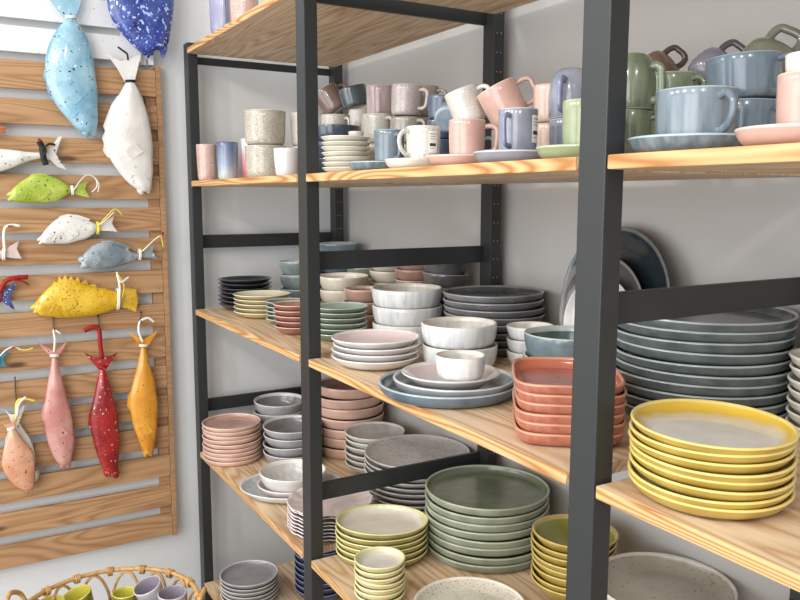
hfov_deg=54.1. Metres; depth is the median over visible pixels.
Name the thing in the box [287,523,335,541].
plate
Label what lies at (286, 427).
bowl
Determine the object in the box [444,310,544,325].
plate
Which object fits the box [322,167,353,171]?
saucer
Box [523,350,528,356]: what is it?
bowl
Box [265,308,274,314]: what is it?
saucer
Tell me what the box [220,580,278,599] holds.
plate
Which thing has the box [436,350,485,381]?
bowl
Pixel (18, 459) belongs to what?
fish
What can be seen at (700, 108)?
cup
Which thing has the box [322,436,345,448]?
bowl
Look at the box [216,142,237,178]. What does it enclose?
tumbler
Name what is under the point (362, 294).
bowl
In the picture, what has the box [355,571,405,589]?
bowl
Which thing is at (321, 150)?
bowl
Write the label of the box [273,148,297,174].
mug
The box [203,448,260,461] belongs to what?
plate
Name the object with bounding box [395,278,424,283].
bowl
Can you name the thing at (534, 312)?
plate
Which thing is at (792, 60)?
cup
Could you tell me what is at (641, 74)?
mug
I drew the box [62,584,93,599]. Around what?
cup
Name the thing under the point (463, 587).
plate
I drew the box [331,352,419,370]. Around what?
plate
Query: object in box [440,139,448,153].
mug
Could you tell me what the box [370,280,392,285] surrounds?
bowl
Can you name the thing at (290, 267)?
bowl
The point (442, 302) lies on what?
bowl
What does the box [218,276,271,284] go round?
saucer
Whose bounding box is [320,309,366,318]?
plate
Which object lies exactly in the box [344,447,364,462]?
bowl
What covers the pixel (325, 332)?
plate
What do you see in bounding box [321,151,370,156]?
saucer
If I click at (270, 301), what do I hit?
saucer
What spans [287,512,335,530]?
plate
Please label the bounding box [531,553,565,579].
bowl
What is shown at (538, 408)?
tray
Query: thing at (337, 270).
bowl
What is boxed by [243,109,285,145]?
pot
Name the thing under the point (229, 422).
plate
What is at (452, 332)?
bowl
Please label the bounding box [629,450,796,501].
plate
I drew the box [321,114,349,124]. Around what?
mug
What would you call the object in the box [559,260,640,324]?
plate
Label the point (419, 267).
bowl
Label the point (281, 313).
saucer
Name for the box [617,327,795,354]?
plate
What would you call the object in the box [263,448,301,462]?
bowl
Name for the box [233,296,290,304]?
saucer
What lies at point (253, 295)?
saucer
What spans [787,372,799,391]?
bowl
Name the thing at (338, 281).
bowl
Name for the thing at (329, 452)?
bowl
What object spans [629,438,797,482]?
plate
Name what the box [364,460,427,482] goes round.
plate
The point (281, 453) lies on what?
bowl
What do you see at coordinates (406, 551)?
plate
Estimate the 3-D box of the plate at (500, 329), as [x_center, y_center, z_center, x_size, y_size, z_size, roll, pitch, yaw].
[0.241,0.059,2.028,0.260,0.025,0.260,2,8,15]
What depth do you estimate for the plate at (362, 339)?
1.86 m
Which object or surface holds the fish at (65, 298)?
attached to the slatted panel at (16, 74)
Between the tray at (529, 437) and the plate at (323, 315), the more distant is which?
the plate at (323, 315)
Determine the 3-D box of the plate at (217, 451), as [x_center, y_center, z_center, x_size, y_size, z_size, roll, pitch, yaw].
[-0.584,0.498,2.724,0.200,0.019,0.200,4,8,29]
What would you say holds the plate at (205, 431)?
on the plate at (258, 431)
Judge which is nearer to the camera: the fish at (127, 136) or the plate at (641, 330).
the plate at (641, 330)
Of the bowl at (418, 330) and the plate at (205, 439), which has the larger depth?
the plate at (205, 439)
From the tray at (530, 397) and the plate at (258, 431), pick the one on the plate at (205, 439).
the plate at (258, 431)
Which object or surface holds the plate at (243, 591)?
on the plate at (268, 589)
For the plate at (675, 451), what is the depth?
0.94 m
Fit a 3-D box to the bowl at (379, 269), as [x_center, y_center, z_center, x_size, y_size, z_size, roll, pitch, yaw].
[-0.032,-0.114,2.570,0.140,0.046,0.140,-3,8,-19]
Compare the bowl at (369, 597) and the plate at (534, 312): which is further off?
the plate at (534, 312)
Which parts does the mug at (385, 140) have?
handle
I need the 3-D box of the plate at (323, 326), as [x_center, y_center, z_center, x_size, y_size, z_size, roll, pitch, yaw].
[-0.164,0.067,2.164,0.152,0.023,0.152,5,9,34]
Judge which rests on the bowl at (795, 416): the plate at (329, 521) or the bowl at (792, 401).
the bowl at (792, 401)
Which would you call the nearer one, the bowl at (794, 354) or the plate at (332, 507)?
the bowl at (794, 354)
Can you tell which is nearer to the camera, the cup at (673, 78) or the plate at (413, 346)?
the cup at (673, 78)
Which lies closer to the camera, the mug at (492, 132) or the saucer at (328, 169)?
the mug at (492, 132)
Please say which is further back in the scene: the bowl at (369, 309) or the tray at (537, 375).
the bowl at (369, 309)
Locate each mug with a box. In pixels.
[209,0,225,32]
[225,0,230,23]
[229,0,257,20]
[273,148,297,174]
[318,83,346,113]
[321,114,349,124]
[338,84,366,109]
[348,109,366,127]
[361,113,391,142]
[366,84,392,115]
[367,143,374,160]
[374,129,403,160]
[391,83,428,116]
[391,116,425,142]
[397,125,440,157]
[418,85,446,116]
[434,101,451,132]
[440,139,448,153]
[444,84,489,118]
[449,118,497,153]
[477,76,535,125]
[491,130,494,148]
[498,107,537,149]
[533,83,550,122]
[537,123,548,146]
[548,67,581,119]
[549,118,562,144]
[562,98,580,143]
[624,109,654,152]
[626,52,665,110]
[648,45,687,71]
[688,39,745,84]
[742,24,799,72]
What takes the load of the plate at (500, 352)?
on the shelving unit
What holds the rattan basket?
on the floor
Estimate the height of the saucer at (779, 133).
0.022 m
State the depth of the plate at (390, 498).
2.25 m
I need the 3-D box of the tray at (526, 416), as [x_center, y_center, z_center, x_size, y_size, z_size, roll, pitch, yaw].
[0.278,0.176,1.312,0.177,0.023,0.216,1,7,7]
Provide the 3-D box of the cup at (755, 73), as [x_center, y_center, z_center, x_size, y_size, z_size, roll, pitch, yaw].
[0.492,-0.313,1.114,0.112,0.066,0.102,2,8,12]
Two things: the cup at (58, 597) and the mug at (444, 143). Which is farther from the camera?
the cup at (58, 597)
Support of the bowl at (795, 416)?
on the bowl at (788, 418)
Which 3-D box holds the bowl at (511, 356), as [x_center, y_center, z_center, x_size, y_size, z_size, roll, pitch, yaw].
[0.304,0.134,1.831,0.110,0.034,0.110,3,8,21]
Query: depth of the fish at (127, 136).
2.56 m
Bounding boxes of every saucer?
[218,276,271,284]
[218,281,271,288]
[218,285,271,292]
[218,289,271,296]
[218,293,235,301]
[218,298,235,305]
[219,302,235,309]
[233,290,290,300]
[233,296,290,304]
[233,305,266,313]
[234,301,266,309]
[234,309,267,318]
[265,298,299,306]
[265,304,274,309]
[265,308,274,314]
[266,316,275,323]
[273,300,299,311]
[273,308,299,316]
[273,313,299,322]
[274,318,299,327]
[274,323,299,334]
[321,135,369,141]
[321,146,369,151]
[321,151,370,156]
[322,141,370,146]
[322,161,349,166]
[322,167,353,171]
[323,156,371,161]
[348,161,388,170]
[385,158,432,167]
[427,154,479,165]
[473,149,542,162]
[536,144,579,158]
[627,133,742,152]
[734,123,799,145]
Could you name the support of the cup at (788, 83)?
on the saucer at (779, 133)
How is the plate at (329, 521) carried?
on the plate at (297, 519)
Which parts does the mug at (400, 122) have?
handle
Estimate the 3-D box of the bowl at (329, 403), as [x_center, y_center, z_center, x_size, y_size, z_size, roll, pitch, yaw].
[-0.181,0.347,2.796,0.244,0.041,0.244,-1,7,-6]
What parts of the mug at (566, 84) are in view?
handle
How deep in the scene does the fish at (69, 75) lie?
2.46 m
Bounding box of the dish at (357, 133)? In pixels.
[348,131,363,135]
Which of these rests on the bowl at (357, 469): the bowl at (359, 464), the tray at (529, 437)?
the bowl at (359, 464)
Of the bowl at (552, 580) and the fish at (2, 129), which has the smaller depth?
the bowl at (552, 580)
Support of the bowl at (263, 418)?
on the bowl
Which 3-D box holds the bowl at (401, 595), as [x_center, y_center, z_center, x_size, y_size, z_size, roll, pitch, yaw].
[-0.046,0.666,1.778,0.116,0.019,0.116,-1,8,-9]
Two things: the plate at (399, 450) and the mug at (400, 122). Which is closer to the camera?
the mug at (400, 122)
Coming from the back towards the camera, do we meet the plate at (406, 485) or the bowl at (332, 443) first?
the bowl at (332, 443)
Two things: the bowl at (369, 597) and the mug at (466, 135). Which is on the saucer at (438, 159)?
the mug at (466, 135)
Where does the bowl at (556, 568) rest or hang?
on the bowl at (544, 569)
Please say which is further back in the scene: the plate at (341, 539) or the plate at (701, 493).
the plate at (341, 539)
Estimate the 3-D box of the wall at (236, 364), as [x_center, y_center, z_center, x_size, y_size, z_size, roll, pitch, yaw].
[-2.296,-0.191,1.948,4.905,2.900,0.100,-4,9,-30]
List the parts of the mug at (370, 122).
handle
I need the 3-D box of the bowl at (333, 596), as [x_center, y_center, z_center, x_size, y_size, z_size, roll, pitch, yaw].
[-0.279,1.025,2.785,0.190,0.037,0.190,6,9,37]
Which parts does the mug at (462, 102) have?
handle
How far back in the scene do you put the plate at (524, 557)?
1.90 m
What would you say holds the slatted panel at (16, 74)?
attached to the wall at (236, 364)
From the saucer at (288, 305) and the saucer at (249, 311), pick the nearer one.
the saucer at (288, 305)
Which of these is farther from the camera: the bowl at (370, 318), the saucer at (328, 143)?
the bowl at (370, 318)
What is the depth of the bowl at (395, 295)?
2.06 m
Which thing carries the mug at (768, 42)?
on the cup
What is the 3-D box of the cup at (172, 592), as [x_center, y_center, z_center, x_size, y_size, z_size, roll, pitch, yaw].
[-0.644,0.863,2.220,0.080,0.078,0.080,-2,8,-17]
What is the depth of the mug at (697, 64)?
1.35 m
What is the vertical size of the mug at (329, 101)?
0.103 m
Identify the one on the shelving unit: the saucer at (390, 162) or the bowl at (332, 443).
the saucer at (390, 162)
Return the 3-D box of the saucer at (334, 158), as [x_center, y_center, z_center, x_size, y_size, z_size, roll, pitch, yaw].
[-0.123,-0.329,1.847,0.116,0.015,0.116,2,8,14]
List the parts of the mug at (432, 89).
handle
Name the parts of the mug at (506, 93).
handle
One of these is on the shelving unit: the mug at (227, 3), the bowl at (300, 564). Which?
the mug at (227, 3)
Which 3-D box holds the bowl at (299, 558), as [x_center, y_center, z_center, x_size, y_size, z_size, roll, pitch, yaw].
[-0.278,0.896,2.767,0.190,0.038,0.190,-5,9,-34]
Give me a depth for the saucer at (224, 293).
2.68 m
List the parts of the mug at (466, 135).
handle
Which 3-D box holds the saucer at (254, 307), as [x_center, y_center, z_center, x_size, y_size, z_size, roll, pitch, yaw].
[-0.450,0.015,2.573,0.188,0.022,0.188,-5,9,-34]
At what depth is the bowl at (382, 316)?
2.06 m
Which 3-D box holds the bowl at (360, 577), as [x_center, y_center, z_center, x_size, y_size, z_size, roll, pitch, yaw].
[-0.047,0.615,1.770,0.116,0.021,0.116,-2,8,-17]
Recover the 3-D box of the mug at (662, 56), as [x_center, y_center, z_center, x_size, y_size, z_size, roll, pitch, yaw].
[0.490,-0.438,1.485,0.076,0.090,0.081,-6,10,-40]
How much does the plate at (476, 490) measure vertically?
0.024 m
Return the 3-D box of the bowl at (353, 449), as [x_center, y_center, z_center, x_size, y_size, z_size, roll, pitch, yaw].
[-0.086,0.488,2.609,0.200,0.038,0.200,2,8,15]
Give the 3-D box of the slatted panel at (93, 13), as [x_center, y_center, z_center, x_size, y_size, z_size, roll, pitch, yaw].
[-1.439,-0.965,2.264,1.400,0.444,0.040,-4,9,-30]
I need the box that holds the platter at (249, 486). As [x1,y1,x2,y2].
[240,471,340,503]
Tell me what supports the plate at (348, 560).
on the shelving unit
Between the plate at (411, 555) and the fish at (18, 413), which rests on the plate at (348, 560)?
the plate at (411, 555)
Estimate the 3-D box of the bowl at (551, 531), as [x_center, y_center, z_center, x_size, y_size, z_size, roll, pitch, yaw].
[0.394,0.543,1.766,0.190,0.055,0.190,-4,9,-31]
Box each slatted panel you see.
[0,0,153,66]
[0,58,177,569]
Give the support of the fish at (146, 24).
hanging from the slatted panel at (93, 13)
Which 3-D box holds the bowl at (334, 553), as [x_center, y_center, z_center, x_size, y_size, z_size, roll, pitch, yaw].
[-0.280,0.874,2.766,0.190,0.037,0.190,1,7,7]
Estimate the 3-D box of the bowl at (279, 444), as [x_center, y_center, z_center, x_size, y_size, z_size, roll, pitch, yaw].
[-0.367,0.474,2.688,0.202,0.046,0.202,-6,10,-40]
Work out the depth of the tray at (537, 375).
1.33 m
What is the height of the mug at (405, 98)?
0.073 m
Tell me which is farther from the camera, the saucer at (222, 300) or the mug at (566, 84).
the saucer at (222, 300)
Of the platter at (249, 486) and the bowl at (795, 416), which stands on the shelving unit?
the platter at (249, 486)
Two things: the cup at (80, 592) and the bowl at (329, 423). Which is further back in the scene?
the bowl at (329, 423)
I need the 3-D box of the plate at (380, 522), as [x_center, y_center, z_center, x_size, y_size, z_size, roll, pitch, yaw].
[-0.045,0.563,1.978,0.234,0.026,0.192,0,7,-4]
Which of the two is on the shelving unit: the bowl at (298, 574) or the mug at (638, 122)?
the mug at (638, 122)
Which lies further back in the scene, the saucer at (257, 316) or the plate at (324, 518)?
the saucer at (257, 316)
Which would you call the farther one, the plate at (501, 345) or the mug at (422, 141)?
the plate at (501, 345)
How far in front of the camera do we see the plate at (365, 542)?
1.90 m
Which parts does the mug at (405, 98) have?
handle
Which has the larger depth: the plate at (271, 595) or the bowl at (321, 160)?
the plate at (271, 595)
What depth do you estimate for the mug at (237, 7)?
2.24 m
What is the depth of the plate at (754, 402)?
1.31 m
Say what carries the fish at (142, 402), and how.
hanging from the slatted panel at (16, 74)
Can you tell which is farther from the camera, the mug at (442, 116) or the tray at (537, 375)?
the mug at (442, 116)
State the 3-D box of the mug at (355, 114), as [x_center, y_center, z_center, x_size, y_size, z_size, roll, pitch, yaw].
[-0.119,-0.535,2.318,0.070,0.056,0.070,0,7,0]
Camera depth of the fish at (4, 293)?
2.46 m
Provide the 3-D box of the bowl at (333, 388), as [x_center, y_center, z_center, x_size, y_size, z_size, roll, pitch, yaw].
[-0.178,0.312,2.793,0.244,0.041,0.244,6,10,39]
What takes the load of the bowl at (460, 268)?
on the bowl at (445, 281)
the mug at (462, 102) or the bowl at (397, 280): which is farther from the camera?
the bowl at (397, 280)
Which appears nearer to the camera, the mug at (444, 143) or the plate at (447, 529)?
the mug at (444, 143)
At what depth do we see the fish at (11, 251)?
2.44 m
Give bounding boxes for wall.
[0,0,329,599]
[342,0,799,599]
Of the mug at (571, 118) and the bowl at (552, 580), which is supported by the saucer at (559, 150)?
the mug at (571, 118)
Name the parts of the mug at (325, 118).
handle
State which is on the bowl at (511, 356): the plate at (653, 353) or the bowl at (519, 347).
the bowl at (519, 347)
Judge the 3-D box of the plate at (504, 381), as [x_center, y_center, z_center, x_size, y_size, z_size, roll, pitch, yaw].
[0.107,0.165,1.556,0.242,0.030,0.242,-7,10,-43]
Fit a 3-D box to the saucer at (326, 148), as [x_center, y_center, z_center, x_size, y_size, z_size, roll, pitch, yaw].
[-0.128,-0.351,1.838,0.116,0.015,0.116,6,9,37]
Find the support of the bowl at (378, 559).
on the bowl at (391, 574)
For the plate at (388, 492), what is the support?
on the plate at (390, 498)
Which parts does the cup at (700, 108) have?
handle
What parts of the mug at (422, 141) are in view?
handle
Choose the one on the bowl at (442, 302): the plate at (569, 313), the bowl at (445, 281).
the bowl at (445, 281)
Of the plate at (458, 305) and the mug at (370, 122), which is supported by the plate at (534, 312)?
the plate at (458, 305)
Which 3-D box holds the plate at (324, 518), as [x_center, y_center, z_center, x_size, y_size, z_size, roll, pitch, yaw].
[-0.189,0.559,2.146,0.234,0.022,0.234,4,8,26]
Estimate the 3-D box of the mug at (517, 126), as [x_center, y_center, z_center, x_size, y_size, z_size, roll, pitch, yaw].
[0.196,-0.274,1.293,0.066,0.082,0.083,0,7,0]
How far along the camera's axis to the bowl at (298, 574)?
2.72 m
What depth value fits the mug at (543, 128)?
1.44 m
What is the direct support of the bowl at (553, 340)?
on the bowl at (525, 354)
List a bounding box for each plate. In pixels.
[202,413,260,432]
[202,422,260,436]
[202,432,260,444]
[202,440,260,453]
[203,426,261,440]
[203,434,261,449]
[203,443,260,457]
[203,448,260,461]
[203,451,261,466]
[220,560,277,588]
[220,574,277,593]
[220,578,277,596]
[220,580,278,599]
[220,588,278,599]
[221,584,278,599]
[257,478,290,497]
[286,488,373,516]
[287,499,373,519]
[287,503,373,523]
[287,509,334,526]
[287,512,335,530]
[287,517,334,534]
[287,519,335,537]
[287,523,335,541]
[320,302,367,313]
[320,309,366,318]
[321,314,366,324]
[321,319,367,329]
[321,324,367,334]
[321,334,333,341]
[331,329,419,349]
[331,346,419,362]
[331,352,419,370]
[333,339,420,355]
[335,523,427,546]
[335,529,427,549]
[336,504,428,540]
[336,533,427,554]
[336,539,427,559]
[336,545,427,566]
[364,434,469,467]
[364,455,387,470]
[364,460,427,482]
[364,465,424,487]
[364,471,424,493]
[369,490,424,503]
[370,492,424,509]
[374,488,425,498]
[378,369,513,408]
[393,368,513,396]
[401,361,499,389]
[414,576,523,599]
[425,465,549,516]
[425,489,548,524]
[425,499,549,532]
[425,504,548,540]
[427,527,530,556]
[428,521,530,548]
[428,535,531,565]
[428,542,531,573]
[443,285,543,303]
[443,296,543,311]
[443,303,544,318]
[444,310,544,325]
[445,316,543,333]
[494,341,507,348]
[495,334,508,341]
[497,349,506,355]
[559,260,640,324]
[562,226,669,292]
[563,284,625,325]
[607,552,737,599]
[616,356,791,386]
[616,364,789,397]
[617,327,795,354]
[617,337,796,365]
[617,346,791,377]
[618,323,797,343]
[625,382,789,407]
[625,403,787,418]
[626,393,788,414]
[627,458,794,509]
[628,427,796,474]
[628,469,795,519]
[629,419,797,464]
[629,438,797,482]
[629,444,796,492]
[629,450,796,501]
[630,398,799,454]
[634,307,798,332]
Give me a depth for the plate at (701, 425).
1.04 m
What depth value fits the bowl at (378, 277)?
2.52 m
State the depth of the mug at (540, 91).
1.44 m
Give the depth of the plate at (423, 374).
1.54 m
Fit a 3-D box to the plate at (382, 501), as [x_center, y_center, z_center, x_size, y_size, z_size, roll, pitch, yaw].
[0.050,0.572,2.366,0.316,0.025,0.316,-5,9,-36]
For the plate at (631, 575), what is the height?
0.034 m
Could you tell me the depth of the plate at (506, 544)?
1.89 m
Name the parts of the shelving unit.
post, rail, rail, rail, post, post, rail, rail, rail, post, post, rail, post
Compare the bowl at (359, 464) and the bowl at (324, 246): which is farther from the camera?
the bowl at (324, 246)
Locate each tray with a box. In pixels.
[512,357,624,395]
[512,388,625,424]
[512,405,624,446]
[514,383,626,414]
[514,410,625,434]
[515,385,626,404]
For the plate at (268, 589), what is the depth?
2.67 m
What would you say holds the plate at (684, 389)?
on the plate at (754, 402)
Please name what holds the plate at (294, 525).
on the plate at (293, 528)
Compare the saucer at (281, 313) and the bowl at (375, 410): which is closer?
the saucer at (281, 313)
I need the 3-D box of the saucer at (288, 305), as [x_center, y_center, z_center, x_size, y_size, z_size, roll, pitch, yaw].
[-0.300,0.020,2.254,0.132,0.024,0.132,-4,9,-31]
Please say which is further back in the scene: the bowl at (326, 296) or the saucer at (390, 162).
the bowl at (326, 296)
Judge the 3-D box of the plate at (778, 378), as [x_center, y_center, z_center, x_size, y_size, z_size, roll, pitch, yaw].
[0.553,0.118,1.439,0.312,0.023,0.312,1,7,6]
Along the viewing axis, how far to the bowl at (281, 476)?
2.43 m
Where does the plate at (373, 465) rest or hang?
on the plate at (367, 465)
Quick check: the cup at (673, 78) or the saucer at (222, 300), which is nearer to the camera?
the cup at (673, 78)
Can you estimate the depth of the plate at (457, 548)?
1.89 m
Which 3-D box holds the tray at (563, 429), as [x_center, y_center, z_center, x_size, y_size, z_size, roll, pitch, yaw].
[0.280,0.191,1.316,0.177,0.026,0.216,1,7,7]
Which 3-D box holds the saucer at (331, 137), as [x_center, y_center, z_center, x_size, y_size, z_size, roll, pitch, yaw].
[-0.128,-0.375,1.841,0.116,0.016,0.116,5,9,32]
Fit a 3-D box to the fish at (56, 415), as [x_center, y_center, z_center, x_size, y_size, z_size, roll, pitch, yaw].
[-1.125,0.310,2.566,0.100,0.509,0.051,-4,9,-30]
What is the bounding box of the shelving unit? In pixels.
[183,0,799,599]
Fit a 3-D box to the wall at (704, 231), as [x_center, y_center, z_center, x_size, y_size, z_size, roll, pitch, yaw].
[0.974,-0.076,1.115,0.100,2.900,4.645,-4,9,-30]
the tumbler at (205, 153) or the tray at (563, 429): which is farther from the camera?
the tumbler at (205, 153)
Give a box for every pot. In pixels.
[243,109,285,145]
[244,145,285,176]
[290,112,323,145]
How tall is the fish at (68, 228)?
0.114 m
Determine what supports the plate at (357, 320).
on the plate at (323, 326)
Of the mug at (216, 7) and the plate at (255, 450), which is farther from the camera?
the plate at (255, 450)
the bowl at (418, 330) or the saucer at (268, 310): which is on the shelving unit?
the bowl at (418, 330)
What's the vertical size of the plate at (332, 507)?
0.023 m
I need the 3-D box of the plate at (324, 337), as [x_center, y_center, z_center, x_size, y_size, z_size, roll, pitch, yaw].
[-0.164,0.096,2.168,0.152,0.022,0.152,0,7,0]
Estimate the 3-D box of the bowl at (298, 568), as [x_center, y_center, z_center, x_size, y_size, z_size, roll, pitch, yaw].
[-0.279,0.939,2.773,0.190,0.038,0.190,-3,8,-20]
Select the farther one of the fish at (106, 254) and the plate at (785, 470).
the fish at (106, 254)
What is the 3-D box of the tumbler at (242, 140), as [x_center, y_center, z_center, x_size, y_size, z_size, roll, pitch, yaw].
[-0.504,-0.477,2.667,0.074,0.141,0.074,-4,9,-30]
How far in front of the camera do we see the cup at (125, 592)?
2.26 m
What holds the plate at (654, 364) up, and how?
on the plate at (778, 378)
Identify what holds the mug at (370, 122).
on the mug at (372, 148)
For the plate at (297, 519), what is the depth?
2.07 m
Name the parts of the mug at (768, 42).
handle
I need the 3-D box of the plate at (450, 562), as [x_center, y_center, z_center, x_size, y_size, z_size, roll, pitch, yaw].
[0.223,0.631,2.036,0.318,0.023,0.318,4,9,30]
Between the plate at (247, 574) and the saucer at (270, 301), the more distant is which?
the plate at (247, 574)
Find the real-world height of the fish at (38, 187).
0.094 m
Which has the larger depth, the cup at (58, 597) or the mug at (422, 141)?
the cup at (58, 597)
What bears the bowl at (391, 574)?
on the bowl at (360, 577)
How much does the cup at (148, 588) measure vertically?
0.092 m
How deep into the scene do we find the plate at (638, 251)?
1.70 m
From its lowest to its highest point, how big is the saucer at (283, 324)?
0.025 m
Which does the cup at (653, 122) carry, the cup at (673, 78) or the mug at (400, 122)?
the cup at (673, 78)
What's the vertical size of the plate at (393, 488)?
0.023 m
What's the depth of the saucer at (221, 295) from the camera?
2.68 m
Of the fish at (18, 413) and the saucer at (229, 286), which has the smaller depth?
the fish at (18, 413)
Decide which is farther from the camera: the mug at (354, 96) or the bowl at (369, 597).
the mug at (354, 96)
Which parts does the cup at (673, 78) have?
handle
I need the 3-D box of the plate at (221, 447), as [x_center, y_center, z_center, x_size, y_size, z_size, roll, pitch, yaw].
[-0.581,0.484,2.722,0.200,0.018,0.200,4,8,26]
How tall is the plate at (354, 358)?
0.028 m
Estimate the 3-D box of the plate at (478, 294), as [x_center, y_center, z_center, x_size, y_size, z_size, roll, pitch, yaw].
[0.239,-0.013,2.017,0.260,0.025,0.260,2,8,17]
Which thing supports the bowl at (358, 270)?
on the bowl
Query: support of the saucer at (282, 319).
on the saucer at (283, 324)
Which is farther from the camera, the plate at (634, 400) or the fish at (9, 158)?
the fish at (9, 158)
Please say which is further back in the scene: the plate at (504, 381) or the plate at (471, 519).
the plate at (471, 519)
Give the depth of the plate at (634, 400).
1.35 m
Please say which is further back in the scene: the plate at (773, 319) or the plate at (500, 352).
the plate at (500, 352)
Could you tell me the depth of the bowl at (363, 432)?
2.65 m
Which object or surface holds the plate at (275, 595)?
on the shelving unit
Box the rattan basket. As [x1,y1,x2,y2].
[5,565,206,599]
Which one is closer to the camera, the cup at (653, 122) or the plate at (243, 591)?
the cup at (653, 122)
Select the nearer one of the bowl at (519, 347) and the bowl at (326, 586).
the bowl at (519, 347)
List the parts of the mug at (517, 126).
handle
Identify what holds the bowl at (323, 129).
on the bowl at (321, 150)
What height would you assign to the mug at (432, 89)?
0.074 m
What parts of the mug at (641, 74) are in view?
handle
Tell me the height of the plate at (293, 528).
0.023 m
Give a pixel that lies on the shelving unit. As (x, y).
(309, 34)
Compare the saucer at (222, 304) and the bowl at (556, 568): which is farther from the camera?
the saucer at (222, 304)
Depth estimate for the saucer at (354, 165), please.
1.65 m
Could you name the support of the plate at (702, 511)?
on the shelving unit
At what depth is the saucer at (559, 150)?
1.13 m
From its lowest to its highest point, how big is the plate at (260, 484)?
0.036 m
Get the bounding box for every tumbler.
[196,144,215,179]
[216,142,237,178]
[240,138,246,177]
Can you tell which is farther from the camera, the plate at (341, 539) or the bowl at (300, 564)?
the bowl at (300, 564)
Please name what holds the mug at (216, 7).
on the shelving unit
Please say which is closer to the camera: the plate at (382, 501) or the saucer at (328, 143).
the saucer at (328, 143)
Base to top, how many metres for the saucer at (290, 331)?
0.023 m
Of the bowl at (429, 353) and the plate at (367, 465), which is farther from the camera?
the plate at (367, 465)
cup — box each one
[41,595,64,599]
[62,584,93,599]
[112,586,137,599]
[133,575,162,599]
[157,585,186,599]
[426,120,448,138]
[428,94,445,119]
[651,120,654,134]
[652,71,705,114]
[655,85,739,133]
[705,50,790,98]
[736,98,775,128]
[776,70,799,123]
[785,51,799,71]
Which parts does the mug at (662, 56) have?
handle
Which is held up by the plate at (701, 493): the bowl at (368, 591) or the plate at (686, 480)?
the plate at (686, 480)
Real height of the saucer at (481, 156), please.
0.020 m
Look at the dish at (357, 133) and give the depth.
1.81 m
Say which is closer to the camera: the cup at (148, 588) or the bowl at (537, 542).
the bowl at (537, 542)
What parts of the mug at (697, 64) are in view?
handle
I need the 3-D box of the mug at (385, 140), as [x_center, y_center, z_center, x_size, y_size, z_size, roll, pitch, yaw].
[-0.024,-0.323,1.673,0.065,0.080,0.082,1,8,8]
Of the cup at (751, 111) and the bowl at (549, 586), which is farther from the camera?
the bowl at (549, 586)
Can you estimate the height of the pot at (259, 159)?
0.101 m
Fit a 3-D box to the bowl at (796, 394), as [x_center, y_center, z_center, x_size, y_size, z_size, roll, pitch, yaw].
[0.712,0.158,1.251,0.170,0.029,0.170,5,9,33]
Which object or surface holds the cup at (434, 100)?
on the cup at (444, 135)
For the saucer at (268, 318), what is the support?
on the shelving unit
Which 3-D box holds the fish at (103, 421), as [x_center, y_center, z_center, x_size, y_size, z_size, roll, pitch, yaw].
[-0.999,0.334,2.639,0.099,0.567,0.050,-1,7,-7]
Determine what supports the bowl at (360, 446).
on the bowl at (353, 449)
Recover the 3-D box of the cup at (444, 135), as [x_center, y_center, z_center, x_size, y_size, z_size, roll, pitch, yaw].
[0.093,-0.381,1.760,0.068,0.042,0.068,-4,9,-30]
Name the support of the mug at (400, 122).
on the mug
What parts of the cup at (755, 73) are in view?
handle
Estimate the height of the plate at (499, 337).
0.024 m
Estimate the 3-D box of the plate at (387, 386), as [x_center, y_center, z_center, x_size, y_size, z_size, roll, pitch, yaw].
[0.095,0.173,1.565,0.278,0.026,0.278,-7,10,-44]
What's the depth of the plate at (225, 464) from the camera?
2.65 m
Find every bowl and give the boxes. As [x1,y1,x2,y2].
[253,409,301,424]
[254,392,300,415]
[259,459,325,492]
[263,415,301,440]
[263,431,322,448]
[263,440,301,457]
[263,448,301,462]
[279,259,298,275]
[279,273,320,289]
[280,287,321,297]
[294,551,303,562]
[294,554,303,568]
[294,560,303,574]
[294,567,326,583]
[294,573,331,589]
[294,578,335,595]
[295,584,339,599]
[318,124,359,141]
[319,141,325,157]
[319,158,326,172]
[320,242,357,250]
[320,269,346,273]
[320,272,367,290]
[320,288,345,302]
[321,377,373,399]
[321,396,381,409]
[322,401,383,419]
[322,410,383,429]
[322,420,382,439]
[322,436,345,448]
[322,445,345,459]
[323,552,336,557]
[343,299,372,314]
[344,286,373,302]
[344,421,404,444]
[344,440,364,455]
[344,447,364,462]
[345,434,404,449]
[345,452,364,468]
[345,458,364,473]
[347,268,371,277]
[354,546,404,573]
[354,561,404,578]
[354,566,404,584]
[354,582,404,599]
[354,587,404,599]
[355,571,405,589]
[355,577,405,595]
[366,315,373,327]
[369,269,396,282]
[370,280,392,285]
[372,266,397,271]
[372,283,441,308]
[372,303,442,326]
[372,320,423,344]
[395,268,424,280]
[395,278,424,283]
[398,265,424,270]
[421,316,496,349]
[422,341,497,365]
[423,271,469,287]
[424,263,468,274]
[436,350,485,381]
[440,288,446,303]
[506,321,552,341]
[506,336,525,353]
[506,348,522,363]
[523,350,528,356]
[524,325,573,356]
[530,571,565,599]
[531,529,616,560]
[531,537,616,567]
[531,545,616,573]
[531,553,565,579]
[531,563,565,593]
[532,514,618,553]
[532,557,565,587]
[785,415,799,431]
[786,393,799,413]
[786,404,799,424]
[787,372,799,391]
[787,383,799,401]
[789,348,799,367]
[789,361,799,378]
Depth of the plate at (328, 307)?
2.19 m
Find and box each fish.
[0,125,5,132]
[0,136,66,171]
[0,224,21,259]
[0,275,29,308]
[0,346,32,366]
[0,419,34,492]
[4,376,39,481]
[7,173,99,202]
[30,272,137,317]
[37,209,121,243]
[37,317,74,468]
[43,0,97,136]
[78,232,163,268]
[83,315,119,478]
[102,46,152,194]
[107,0,173,58]
[127,311,157,456]
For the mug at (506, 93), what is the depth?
1.48 m
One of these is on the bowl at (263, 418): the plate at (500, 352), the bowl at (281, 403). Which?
the bowl at (281, 403)
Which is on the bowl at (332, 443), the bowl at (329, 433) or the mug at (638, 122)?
the bowl at (329, 433)

